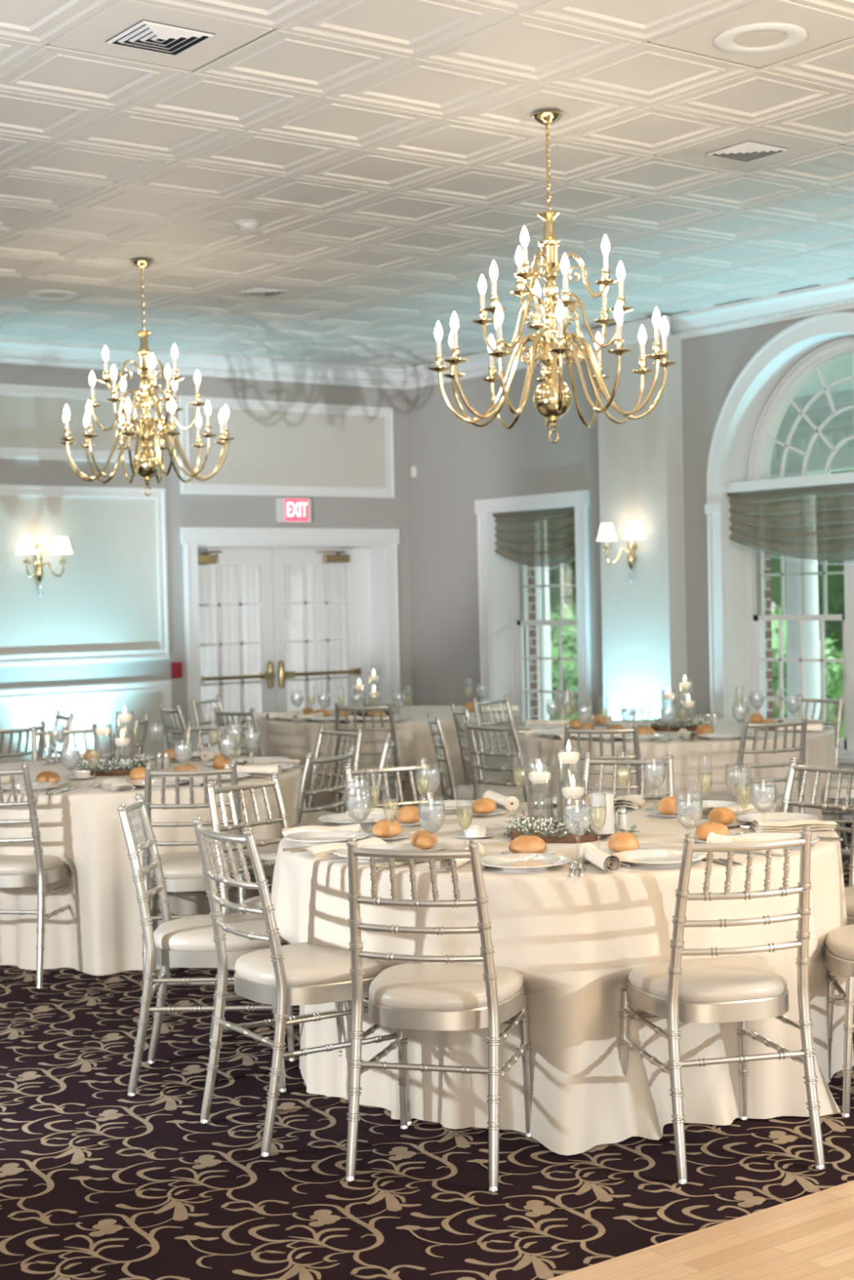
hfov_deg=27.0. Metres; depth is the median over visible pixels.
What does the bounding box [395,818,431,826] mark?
bread plate
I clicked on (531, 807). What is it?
water goblet
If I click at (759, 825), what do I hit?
folded napkin
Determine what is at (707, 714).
glass shaker
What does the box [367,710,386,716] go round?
bread roll
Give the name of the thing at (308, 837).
dinner plate
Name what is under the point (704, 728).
bread roll
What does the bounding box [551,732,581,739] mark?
folded napkin
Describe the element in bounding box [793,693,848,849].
chair
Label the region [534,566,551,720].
porch column
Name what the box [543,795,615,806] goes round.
dinner plate
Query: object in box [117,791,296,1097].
chair
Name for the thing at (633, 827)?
eucalyptus sprig
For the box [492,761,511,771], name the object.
seat cushion
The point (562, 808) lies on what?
bread plate
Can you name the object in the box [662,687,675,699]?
candle
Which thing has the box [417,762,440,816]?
water goblet
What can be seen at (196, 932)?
seat cushion
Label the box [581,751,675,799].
chair
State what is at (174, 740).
water goblet
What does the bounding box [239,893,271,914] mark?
seat cushion
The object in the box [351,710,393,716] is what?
wood slab
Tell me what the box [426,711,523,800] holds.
chair
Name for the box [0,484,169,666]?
wall panel
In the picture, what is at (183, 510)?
wall
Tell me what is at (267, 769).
rolled napkin
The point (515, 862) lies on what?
dinner plate
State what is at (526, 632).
trim
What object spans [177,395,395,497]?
wall panel
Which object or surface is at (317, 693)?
water goblet
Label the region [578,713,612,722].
rolled napkin
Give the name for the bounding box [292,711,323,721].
rolled napkin
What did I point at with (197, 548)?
wall
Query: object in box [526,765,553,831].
vase
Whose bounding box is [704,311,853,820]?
window
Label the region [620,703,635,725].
water goblet
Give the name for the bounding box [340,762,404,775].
seat cushion
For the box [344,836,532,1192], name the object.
chair
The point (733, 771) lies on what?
water goblet
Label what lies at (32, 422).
trim
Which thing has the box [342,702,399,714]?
greenery garland
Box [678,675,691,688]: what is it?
candle
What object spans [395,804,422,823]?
bread roll
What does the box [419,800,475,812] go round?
dinner plate
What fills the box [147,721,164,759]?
water goblet
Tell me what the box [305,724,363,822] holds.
chair
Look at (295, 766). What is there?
table knife
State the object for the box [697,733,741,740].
dinner plate
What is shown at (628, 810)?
champagne flute
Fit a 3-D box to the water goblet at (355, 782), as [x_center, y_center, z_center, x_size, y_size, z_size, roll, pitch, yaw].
[-0.237,0.556,6.106,0.083,0.190,0.083,-2,1,-24]
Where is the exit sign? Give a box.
[275,497,311,523]
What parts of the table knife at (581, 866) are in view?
handle, blade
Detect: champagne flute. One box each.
[87,736,101,786]
[364,768,379,832]
[511,760,528,811]
[615,751,632,811]
[734,771,751,834]
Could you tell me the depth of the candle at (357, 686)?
12.21 m
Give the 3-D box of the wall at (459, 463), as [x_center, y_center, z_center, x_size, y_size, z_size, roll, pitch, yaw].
[2.919,-0.608,12.081,0.300,3.643,10.650,-2,2,-37]
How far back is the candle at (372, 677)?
12.24 m
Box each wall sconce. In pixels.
[16,536,73,595]
[595,520,644,581]
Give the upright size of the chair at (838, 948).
0.924 m
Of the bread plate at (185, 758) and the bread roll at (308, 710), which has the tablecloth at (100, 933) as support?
the bread plate at (185, 758)
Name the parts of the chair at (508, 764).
post, rail, rail, rail, rail, post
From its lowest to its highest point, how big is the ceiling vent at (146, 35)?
0.012 m
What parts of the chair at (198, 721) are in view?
post, rail, rail, rail, rail, post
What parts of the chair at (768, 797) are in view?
post, rail, rail, rail, rail, seat frame, post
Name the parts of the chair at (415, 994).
post, leg, rail, rail, rail, rail, seat frame, post, leg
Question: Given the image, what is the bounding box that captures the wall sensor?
[410,466,417,477]
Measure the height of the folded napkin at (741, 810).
0.043 m
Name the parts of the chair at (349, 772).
post, rail, rail, post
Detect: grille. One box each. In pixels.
[36,293,66,297]
[733,31,786,47]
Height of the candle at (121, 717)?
0.080 m
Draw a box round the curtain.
[284,564,347,711]
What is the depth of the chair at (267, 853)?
7.49 m
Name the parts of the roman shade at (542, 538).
head rail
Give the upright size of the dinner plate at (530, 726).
0.022 m
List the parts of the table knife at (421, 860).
handle, blade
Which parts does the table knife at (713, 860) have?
handle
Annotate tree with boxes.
[548,555,576,613]
[769,470,853,656]
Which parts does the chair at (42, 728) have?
rail, rail, post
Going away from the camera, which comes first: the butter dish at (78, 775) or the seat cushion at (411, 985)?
the seat cushion at (411, 985)
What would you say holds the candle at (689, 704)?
on the vase
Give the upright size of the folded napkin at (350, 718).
0.043 m
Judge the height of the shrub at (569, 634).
1.829 m
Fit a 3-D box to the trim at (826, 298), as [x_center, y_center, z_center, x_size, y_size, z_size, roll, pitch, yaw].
[2.800,-2.292,11.732,0.205,0.170,10.250,-2,2,-37]
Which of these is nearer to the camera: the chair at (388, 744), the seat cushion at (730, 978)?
the seat cushion at (730, 978)
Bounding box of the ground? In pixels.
[553,633,844,738]
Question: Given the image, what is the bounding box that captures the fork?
[620,862,629,867]
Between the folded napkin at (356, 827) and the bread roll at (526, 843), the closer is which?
the bread roll at (526, 843)
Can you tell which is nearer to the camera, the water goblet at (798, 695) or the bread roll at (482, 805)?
the bread roll at (482, 805)
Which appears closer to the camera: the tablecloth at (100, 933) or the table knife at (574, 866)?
the table knife at (574, 866)
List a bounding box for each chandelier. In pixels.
[58,259,235,495]
[427,111,676,443]
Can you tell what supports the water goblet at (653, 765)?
on the tablecloth at (574, 942)
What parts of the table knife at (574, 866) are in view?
handle, blade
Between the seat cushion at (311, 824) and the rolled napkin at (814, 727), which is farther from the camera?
the rolled napkin at (814, 727)
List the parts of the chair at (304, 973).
post, rail, rail, rail, rail, post, seat frame, leg, leg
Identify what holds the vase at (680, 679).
on the wood slab at (655, 727)
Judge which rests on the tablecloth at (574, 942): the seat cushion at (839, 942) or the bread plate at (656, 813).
the bread plate at (656, 813)
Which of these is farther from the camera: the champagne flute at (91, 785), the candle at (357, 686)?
the candle at (357, 686)
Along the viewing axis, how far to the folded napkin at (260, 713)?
12.24 m
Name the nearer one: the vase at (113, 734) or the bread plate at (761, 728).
the vase at (113, 734)
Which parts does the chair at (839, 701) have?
post, rail, rail, post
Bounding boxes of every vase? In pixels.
[93,725,112,768]
[112,733,132,769]
[115,713,134,767]
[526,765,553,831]
[555,746,582,827]
[560,779,586,833]
[677,679,693,724]
[680,697,696,726]
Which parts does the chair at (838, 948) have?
leg, seat frame, leg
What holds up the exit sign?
attached to the wall at (183, 510)
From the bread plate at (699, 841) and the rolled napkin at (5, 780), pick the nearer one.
the bread plate at (699, 841)
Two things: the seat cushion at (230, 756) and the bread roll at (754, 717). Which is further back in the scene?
the seat cushion at (230, 756)
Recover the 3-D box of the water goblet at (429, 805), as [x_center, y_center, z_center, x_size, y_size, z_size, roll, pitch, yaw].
[0.015,0.567,5.367,0.083,0.190,0.083,-1,1,-6]
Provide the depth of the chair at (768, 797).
8.98 m
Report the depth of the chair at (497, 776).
10.47 m
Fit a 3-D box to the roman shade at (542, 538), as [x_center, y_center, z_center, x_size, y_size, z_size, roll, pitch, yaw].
[0.919,-0.819,14.609,0.070,0.505,1.107,-2,2,-37]
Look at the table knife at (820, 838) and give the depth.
5.58 m
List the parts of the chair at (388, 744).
post, rail, post, rail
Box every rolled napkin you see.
[0,775,16,785]
[200,746,240,761]
[224,763,281,774]
[266,710,303,719]
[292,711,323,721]
[440,842,484,871]
[480,705,518,711]
[483,790,519,810]
[525,719,569,725]
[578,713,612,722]
[578,842,620,871]
[678,728,697,741]
[706,832,790,853]
[777,723,823,731]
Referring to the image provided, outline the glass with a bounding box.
[588,792,613,834]
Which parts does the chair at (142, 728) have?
post, rail, post, rail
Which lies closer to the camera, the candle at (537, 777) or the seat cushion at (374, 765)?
the candle at (537, 777)
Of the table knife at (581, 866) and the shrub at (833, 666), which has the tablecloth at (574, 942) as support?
the table knife at (581, 866)
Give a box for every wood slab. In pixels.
[79,764,152,776]
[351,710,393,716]
[506,822,611,843]
[649,723,697,731]
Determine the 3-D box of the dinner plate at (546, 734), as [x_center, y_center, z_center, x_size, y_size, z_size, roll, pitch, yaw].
[0.737,0.531,10.014,0.275,0.022,0.275,-2,1,-25]
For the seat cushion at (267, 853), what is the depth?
7.52 m
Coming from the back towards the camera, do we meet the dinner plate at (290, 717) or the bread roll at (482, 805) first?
the dinner plate at (290, 717)
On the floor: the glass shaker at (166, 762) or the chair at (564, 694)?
the chair at (564, 694)
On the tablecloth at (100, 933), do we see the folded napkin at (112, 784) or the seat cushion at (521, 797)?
the folded napkin at (112, 784)
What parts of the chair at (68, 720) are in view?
post, rail, rail, rail, post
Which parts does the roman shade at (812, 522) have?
head rail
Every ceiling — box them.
[0,0,853,368]
[794,353,853,397]
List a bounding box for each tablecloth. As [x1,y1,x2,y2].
[0,755,306,975]
[252,705,523,812]
[271,801,853,1155]
[510,718,841,855]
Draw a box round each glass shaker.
[155,752,162,768]
[162,752,169,768]
[393,702,398,713]
[398,702,403,713]
[613,807,616,830]
[617,806,627,831]
[705,713,711,725]
[711,713,717,727]
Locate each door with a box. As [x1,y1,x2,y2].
[197,548,275,755]
[271,548,360,712]
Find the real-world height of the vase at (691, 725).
0.165 m
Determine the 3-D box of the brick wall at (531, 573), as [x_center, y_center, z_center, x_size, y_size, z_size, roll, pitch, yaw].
[2.509,-0.876,13.116,0.140,4.250,10.000,-2,2,-37]
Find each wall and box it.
[0,363,413,751]
[197,547,338,548]
[405,308,853,719]
[527,551,773,719]
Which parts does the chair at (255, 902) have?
post, rail, rail, rail, rail, post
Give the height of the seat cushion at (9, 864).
0.071 m
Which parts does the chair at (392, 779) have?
post, rail, rail, rail, rail, seat frame, post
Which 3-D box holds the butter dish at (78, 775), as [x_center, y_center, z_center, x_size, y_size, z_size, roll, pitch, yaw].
[-1.575,0.617,8.121,0.126,0.035,0.126,-2,2,-37]
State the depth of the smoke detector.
9.55 m
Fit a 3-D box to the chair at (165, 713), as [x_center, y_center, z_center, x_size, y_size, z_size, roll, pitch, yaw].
[-1.400,0.860,11.358,0.545,0.924,0.432,-2,1,-28]
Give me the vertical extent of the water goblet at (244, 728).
0.190 m
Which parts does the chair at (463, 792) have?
rail, post, rail, rail, rail, post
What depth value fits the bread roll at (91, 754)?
8.91 m
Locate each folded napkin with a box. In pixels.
[98,777,134,791]
[108,751,131,759]
[164,776,216,785]
[242,759,300,765]
[255,711,293,717]
[282,823,363,836]
[301,837,386,857]
[339,715,361,723]
[345,807,398,815]
[520,727,564,736]
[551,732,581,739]
[591,733,625,740]
[613,795,644,808]
[702,804,774,817]
[748,819,836,832]
[776,719,822,724]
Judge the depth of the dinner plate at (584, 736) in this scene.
9.77 m
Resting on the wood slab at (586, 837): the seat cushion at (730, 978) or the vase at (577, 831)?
the vase at (577, 831)
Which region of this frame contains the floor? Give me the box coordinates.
[0,822,853,1279]
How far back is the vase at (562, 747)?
5.87 m
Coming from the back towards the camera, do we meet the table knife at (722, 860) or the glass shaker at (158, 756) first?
the glass shaker at (158, 756)
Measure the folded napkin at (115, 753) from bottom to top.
0.043 m
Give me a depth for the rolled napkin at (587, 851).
5.09 m
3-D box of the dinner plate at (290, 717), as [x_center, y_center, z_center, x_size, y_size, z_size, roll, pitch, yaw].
[-0.846,0.524,11.822,0.275,0.022,0.275,-2,2,-41]
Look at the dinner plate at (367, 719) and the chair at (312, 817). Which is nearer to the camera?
the chair at (312, 817)
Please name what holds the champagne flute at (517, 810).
on the tablecloth at (574, 942)
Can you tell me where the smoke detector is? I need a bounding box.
[235,218,262,231]
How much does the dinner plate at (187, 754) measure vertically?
0.022 m
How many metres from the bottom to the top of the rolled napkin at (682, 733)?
0.055 m
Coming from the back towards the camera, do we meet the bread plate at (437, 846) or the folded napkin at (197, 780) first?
the folded napkin at (197, 780)
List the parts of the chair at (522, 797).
post, rail, rail, rail, rail, post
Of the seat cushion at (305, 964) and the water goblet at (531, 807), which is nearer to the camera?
the seat cushion at (305, 964)
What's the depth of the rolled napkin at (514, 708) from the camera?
12.16 m
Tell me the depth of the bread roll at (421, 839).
5.52 m
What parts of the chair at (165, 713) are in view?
post, rail, rail, rail, post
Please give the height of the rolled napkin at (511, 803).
0.055 m
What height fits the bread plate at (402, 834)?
0.014 m
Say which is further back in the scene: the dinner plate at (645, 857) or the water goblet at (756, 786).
the water goblet at (756, 786)
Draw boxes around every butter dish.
[68,770,95,779]
[328,710,334,715]
[456,825,493,839]
[625,723,639,728]
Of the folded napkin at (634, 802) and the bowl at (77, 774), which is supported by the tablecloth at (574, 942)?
the folded napkin at (634, 802)
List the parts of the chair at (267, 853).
seat frame, leg, post, rail, rail, rail, post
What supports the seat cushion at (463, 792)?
on the chair at (463, 792)
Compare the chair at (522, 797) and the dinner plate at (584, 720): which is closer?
the chair at (522, 797)
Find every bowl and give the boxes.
[73,770,90,777]
[462,825,487,836]
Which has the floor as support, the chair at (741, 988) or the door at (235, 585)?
the chair at (741, 988)
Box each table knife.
[46,787,67,794]
[52,787,71,794]
[246,775,270,778]
[262,718,278,720]
[282,846,310,851]
[283,848,308,852]
[290,765,303,768]
[295,824,324,826]
[297,720,312,723]
[369,859,421,868]
[376,859,428,870]
[533,798,537,806]
[538,798,544,806]
[570,862,577,876]
[578,862,585,876]
[702,857,733,866]
[704,856,742,866]
[815,835,843,840]
[817,837,839,841]
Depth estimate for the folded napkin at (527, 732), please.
10.13 m
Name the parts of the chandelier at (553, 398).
bulb, bulb, bulb, bulb, arm, bulb, arm, bulb, arm, bulb, arm, arm, bulb, arm, arm, bulb, arm, arm, bulb, arm, arm, chain, stem, arm, arm, bulb, bulb, arm, arm, arm, arm, arm, bulb, bulb, bulb, arm, arm, arm, bulb, bulb, bulb, bulb, bulb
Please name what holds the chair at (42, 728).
on the floor
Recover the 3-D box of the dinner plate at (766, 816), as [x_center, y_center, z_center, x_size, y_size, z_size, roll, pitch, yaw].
[1.186,0.612,6.025,0.275,0.022,0.275,-1,1,-8]
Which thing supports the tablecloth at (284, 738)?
on the round table
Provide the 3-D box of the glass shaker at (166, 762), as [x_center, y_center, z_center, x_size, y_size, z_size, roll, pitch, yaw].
[-1.251,0.579,8.525,0.036,0.079,0.036,-2,2,-37]
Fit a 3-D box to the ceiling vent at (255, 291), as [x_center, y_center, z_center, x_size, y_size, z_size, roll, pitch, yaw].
[-1.078,-2.280,11.645,0.270,0.012,0.270,-2,2,-37]
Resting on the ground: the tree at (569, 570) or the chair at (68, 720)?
the tree at (569, 570)
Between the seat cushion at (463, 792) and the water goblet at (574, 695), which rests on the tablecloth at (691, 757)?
the water goblet at (574, 695)
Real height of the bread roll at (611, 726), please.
0.061 m
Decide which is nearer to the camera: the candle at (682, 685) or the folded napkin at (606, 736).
the folded napkin at (606, 736)
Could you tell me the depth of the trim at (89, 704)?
14.04 m
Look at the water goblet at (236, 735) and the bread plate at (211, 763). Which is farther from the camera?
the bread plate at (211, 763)
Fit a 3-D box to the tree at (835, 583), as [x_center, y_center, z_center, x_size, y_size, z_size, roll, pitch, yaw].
[5.985,-1.984,24.915,3.730,6.194,4.698,-2,1,-21]
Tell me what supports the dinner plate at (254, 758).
on the tablecloth at (100, 933)
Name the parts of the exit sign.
lit panel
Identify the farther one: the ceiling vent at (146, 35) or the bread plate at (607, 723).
the bread plate at (607, 723)
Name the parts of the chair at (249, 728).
post, rail, rail, post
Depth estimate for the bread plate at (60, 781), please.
7.90 m
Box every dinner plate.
[1,782,62,792]
[57,753,109,761]
[126,777,189,788]
[182,751,201,759]
[187,772,249,782]
[232,756,289,763]
[244,764,293,770]
[279,715,319,721]
[284,830,368,845]
[309,716,344,722]
[318,812,395,826]
[332,844,422,862]
[356,716,395,722]
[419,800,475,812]
[480,853,570,871]
[518,724,564,729]
[533,730,564,737]
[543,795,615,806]
[568,719,593,723]
[572,733,621,740]
[611,848,705,866]
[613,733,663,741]
[680,800,741,813]
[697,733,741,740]
[733,832,818,848]
[735,812,817,822]
[764,717,800,721]
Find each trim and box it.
[0,338,405,390]
[0,383,164,463]
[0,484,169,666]
[0,680,173,763]
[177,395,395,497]
[180,527,400,751]
[402,278,853,390]
[524,558,766,719]
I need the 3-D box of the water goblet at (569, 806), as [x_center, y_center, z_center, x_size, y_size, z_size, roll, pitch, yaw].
[0.443,0.561,5.230,0.083,0.190,0.083,-1,1,28]
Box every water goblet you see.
[48,724,64,763]
[60,743,79,788]
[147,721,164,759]
[173,739,192,764]
[218,735,237,758]
[225,724,242,762]
[243,728,261,751]
[290,691,302,713]
[317,693,329,707]
[345,773,369,830]
[346,786,372,825]
[350,691,363,706]
[392,690,405,720]
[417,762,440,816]
[417,796,444,839]
[525,756,547,808]
[546,698,560,728]
[561,694,575,713]
[563,797,591,862]
[577,706,592,722]
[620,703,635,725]
[642,757,665,810]
[660,703,675,739]
[674,791,702,829]
[724,764,748,819]
[732,701,747,736]
[749,690,763,709]
[750,777,776,812]
[785,694,799,713]
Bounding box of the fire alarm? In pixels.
[170,662,182,678]
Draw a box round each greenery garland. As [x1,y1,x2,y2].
[69,753,159,772]
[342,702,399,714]
[493,808,620,838]
[645,714,714,728]
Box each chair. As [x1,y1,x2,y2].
[0,720,45,758]
[0,762,71,988]
[31,723,102,760]
[47,710,74,756]
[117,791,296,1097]
[128,712,149,755]
[142,760,247,984]
[159,702,191,751]
[182,720,253,757]
[191,694,257,757]
[192,816,413,1157]
[206,772,293,1042]
[213,706,316,807]
[217,746,355,909]
[302,732,394,825]
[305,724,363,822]
[333,701,406,813]
[344,757,435,810]
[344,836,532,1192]
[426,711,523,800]
[450,703,511,785]
[465,719,562,802]
[472,694,516,772]
[548,685,569,720]
[561,722,644,802]
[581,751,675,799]
[618,826,826,1185]
[702,715,807,813]
[780,756,853,886]
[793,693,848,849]
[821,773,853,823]
[823,924,853,1118]
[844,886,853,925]
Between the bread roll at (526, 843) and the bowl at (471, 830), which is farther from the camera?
the bowl at (471, 830)
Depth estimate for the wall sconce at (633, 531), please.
13.33 m
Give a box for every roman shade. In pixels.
[493,506,575,570]
[727,482,853,565]
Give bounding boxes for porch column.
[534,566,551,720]
[769,471,830,719]
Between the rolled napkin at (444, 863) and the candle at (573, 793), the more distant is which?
the candle at (573, 793)
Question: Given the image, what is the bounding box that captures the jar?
[705,717,711,725]
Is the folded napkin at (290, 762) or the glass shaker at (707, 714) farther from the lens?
the glass shaker at (707, 714)
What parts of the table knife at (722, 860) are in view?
handle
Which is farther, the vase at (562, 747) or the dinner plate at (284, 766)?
the dinner plate at (284, 766)
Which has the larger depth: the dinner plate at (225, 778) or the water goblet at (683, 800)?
the dinner plate at (225, 778)
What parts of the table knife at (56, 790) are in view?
handle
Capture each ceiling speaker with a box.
[26,289,78,300]
[714,22,806,53]
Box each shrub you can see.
[549,600,577,715]
[770,604,840,721]
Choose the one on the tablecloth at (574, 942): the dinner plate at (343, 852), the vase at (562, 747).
the dinner plate at (343, 852)
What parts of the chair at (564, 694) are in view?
post, rail, post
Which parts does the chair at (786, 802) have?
post, rail, rail, rail, rail, post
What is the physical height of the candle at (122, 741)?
0.080 m
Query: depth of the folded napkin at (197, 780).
7.74 m
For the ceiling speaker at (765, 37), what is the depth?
6.53 m
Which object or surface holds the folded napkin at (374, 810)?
on the tablecloth at (574, 942)
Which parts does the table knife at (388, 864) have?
handle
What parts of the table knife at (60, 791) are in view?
handle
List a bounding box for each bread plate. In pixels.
[35,780,66,783]
[76,758,108,763]
[169,757,189,762]
[205,762,239,765]
[366,831,411,840]
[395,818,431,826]
[403,842,449,850]
[458,709,479,712]
[461,808,506,816]
[501,849,554,854]
[556,806,588,813]
[591,722,613,726]
[598,846,648,854]
[646,809,693,817]
[693,835,729,843]
[697,819,745,827]
[757,727,774,730]
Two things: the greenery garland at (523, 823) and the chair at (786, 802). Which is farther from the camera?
the chair at (786, 802)
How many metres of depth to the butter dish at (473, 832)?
5.81 m
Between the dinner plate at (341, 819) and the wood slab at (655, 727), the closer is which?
the dinner plate at (341, 819)
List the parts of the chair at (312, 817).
post, rail, rail, rail, post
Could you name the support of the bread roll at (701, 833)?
on the bread plate at (699, 841)
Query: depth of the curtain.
15.70 m
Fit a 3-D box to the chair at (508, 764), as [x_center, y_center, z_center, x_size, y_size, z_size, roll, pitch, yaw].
[0.604,0.820,11.221,0.545,0.924,0.432,0,2,39]
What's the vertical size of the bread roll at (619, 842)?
0.065 m
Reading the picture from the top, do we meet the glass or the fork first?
the glass
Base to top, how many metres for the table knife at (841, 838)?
0.010 m
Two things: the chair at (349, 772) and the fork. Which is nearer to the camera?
the fork
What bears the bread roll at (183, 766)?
on the bread plate
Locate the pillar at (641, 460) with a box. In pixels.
[597,334,688,719]
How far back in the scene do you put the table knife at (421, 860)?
5.24 m
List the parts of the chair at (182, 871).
post, leg, rail, rail, rail, seat frame, rail, leg, post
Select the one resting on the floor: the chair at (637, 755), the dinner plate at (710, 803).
the chair at (637, 755)
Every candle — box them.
[94,719,111,735]
[114,728,130,746]
[116,706,133,722]
[354,680,364,689]
[368,669,378,680]
[368,686,379,697]
[528,759,551,783]
[557,739,579,764]
[561,774,584,799]
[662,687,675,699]
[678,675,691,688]
[681,694,694,707]
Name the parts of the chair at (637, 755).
post, rail, rail, rail, rail, post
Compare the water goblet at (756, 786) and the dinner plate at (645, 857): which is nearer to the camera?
the dinner plate at (645, 857)
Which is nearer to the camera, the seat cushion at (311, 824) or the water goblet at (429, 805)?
the water goblet at (429, 805)
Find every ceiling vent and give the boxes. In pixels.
[105,19,215,56]
[234,286,290,297]
[705,140,789,162]
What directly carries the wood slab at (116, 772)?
on the tablecloth at (100, 933)
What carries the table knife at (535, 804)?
on the tablecloth at (574, 942)
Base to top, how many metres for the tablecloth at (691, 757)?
0.760 m
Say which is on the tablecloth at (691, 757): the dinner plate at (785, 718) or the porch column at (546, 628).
the dinner plate at (785, 718)
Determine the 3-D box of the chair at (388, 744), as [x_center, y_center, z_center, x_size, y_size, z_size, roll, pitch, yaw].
[-0.413,0.909,8.262,0.545,0.924,0.432,-1,1,0]
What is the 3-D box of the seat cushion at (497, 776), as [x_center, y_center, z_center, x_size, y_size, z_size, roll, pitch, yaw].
[0.481,0.825,10.549,0.446,0.071,0.414,-2,1,-12]
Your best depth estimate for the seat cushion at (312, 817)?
8.68 m
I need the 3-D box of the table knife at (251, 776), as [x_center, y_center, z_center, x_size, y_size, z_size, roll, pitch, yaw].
[-0.793,0.616,8.002,0.220,0.010,0.018,0,2,35]
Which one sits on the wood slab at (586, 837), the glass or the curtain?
the glass
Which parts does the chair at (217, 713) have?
post, rail, rail, rail, post, leg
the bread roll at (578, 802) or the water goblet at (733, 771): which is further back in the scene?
the bread roll at (578, 802)
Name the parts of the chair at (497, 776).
rail, post, rail, rail, rail, post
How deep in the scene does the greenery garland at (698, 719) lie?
10.26 m
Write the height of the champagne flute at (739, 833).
0.218 m
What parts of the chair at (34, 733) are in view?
post, rail, rail, post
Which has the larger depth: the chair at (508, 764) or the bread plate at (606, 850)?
the chair at (508, 764)
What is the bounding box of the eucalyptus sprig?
[613,824,639,835]
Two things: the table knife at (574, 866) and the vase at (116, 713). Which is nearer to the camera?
the table knife at (574, 866)
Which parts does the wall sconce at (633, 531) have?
lamp shade, arm, arm, lamp shade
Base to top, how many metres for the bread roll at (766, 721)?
0.059 m
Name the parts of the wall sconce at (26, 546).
lamp shade, arm, arm, lamp shade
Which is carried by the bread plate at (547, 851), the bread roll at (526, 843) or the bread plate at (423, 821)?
the bread roll at (526, 843)
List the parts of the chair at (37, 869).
rail, rail, rail, rail, post, seat frame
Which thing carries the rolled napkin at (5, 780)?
on the tablecloth at (100, 933)
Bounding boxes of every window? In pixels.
[474,489,591,725]
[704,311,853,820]
[769,390,853,474]
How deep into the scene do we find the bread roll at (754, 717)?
10.51 m
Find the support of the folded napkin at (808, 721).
on the tablecloth at (691, 757)
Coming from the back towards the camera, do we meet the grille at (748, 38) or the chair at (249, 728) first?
the chair at (249, 728)
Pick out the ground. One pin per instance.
(573, 715)
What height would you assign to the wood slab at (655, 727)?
0.022 m
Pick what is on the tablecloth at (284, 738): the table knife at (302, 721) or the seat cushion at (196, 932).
the table knife at (302, 721)
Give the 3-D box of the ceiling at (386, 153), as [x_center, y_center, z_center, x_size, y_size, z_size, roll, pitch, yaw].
[-0.536,-2.200,4.728,14.140,0.120,18.434,-2,2,-37]
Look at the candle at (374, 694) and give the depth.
12.14 m
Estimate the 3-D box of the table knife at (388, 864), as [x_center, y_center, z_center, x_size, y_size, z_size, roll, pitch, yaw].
[-0.086,0.662,5.277,0.220,0.010,0.018,-3,2,-45]
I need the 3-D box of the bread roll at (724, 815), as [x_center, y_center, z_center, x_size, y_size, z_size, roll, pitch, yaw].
[0.990,0.593,5.983,0.088,0.061,0.116,-2,1,-15]
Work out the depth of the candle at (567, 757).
5.85 m
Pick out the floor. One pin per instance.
(98, 1181)
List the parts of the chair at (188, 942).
rail, post, rail, rail, post, rail, seat frame, leg, leg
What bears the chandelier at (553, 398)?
hanging from the ceiling at (386, 153)
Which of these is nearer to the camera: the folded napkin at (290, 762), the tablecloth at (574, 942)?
the tablecloth at (574, 942)
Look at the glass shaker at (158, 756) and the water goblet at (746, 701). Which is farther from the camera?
the water goblet at (746, 701)
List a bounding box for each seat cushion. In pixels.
[0,854,65,874]
[150,851,236,878]
[153,914,284,950]
[230,755,257,757]
[231,838,279,862]
[234,942,387,986]
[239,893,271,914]
[302,822,321,825]
[306,810,337,822]
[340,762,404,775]
[368,961,523,1009]
[445,784,523,799]
[469,771,511,784]
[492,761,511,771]
[505,792,562,802]
[626,955,787,1002]
[823,773,853,788]
[824,924,853,960]
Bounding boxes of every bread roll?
[35,770,60,782]
[83,749,101,761]
[128,767,145,780]
[161,748,184,760]
[173,764,197,777]
[212,756,230,769]
[213,753,231,761]
[302,706,315,714]
[313,709,331,716]
[339,710,351,716]
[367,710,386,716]
[372,818,401,837]
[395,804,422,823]
[410,830,437,849]
[463,702,474,710]
[471,797,496,813]
[508,835,546,853]
[564,794,588,810]
[568,719,582,728]
[579,722,595,729]
[593,714,607,724]
[605,724,625,728]
[607,831,638,852]
[637,725,654,733]
[657,796,682,815]
[693,822,728,840]
[695,724,714,733]
[706,806,735,825]
[749,713,764,723]
[762,719,776,728]
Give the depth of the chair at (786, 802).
6.60 m
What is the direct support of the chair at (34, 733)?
on the floor
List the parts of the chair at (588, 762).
post, rail, rail, post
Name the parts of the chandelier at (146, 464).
bulb, bulb, bulb, bulb, arm, arm, bulb, arm, bulb, arm, arm, bulb, bulb, arm, arm, bulb, arm, arm, arm, chain, stem, arm, bulb, arm, arm, arm, arm, arm, bulb, bulb, bulb, bulb, arm, arm, arm, arm, arm, bulb, bulb, bulb, bulb, bulb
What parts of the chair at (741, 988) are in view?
leg, post, seat frame, rail, rail, leg, rail, rail, post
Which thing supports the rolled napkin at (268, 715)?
on the tablecloth at (284, 738)
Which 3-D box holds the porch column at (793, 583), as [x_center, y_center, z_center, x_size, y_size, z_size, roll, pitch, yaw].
[3.408,-0.174,16.142,0.380,2.670,0.380,-2,2,-37]
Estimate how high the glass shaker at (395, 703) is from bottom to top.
0.079 m
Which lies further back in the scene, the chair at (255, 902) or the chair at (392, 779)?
the chair at (392, 779)

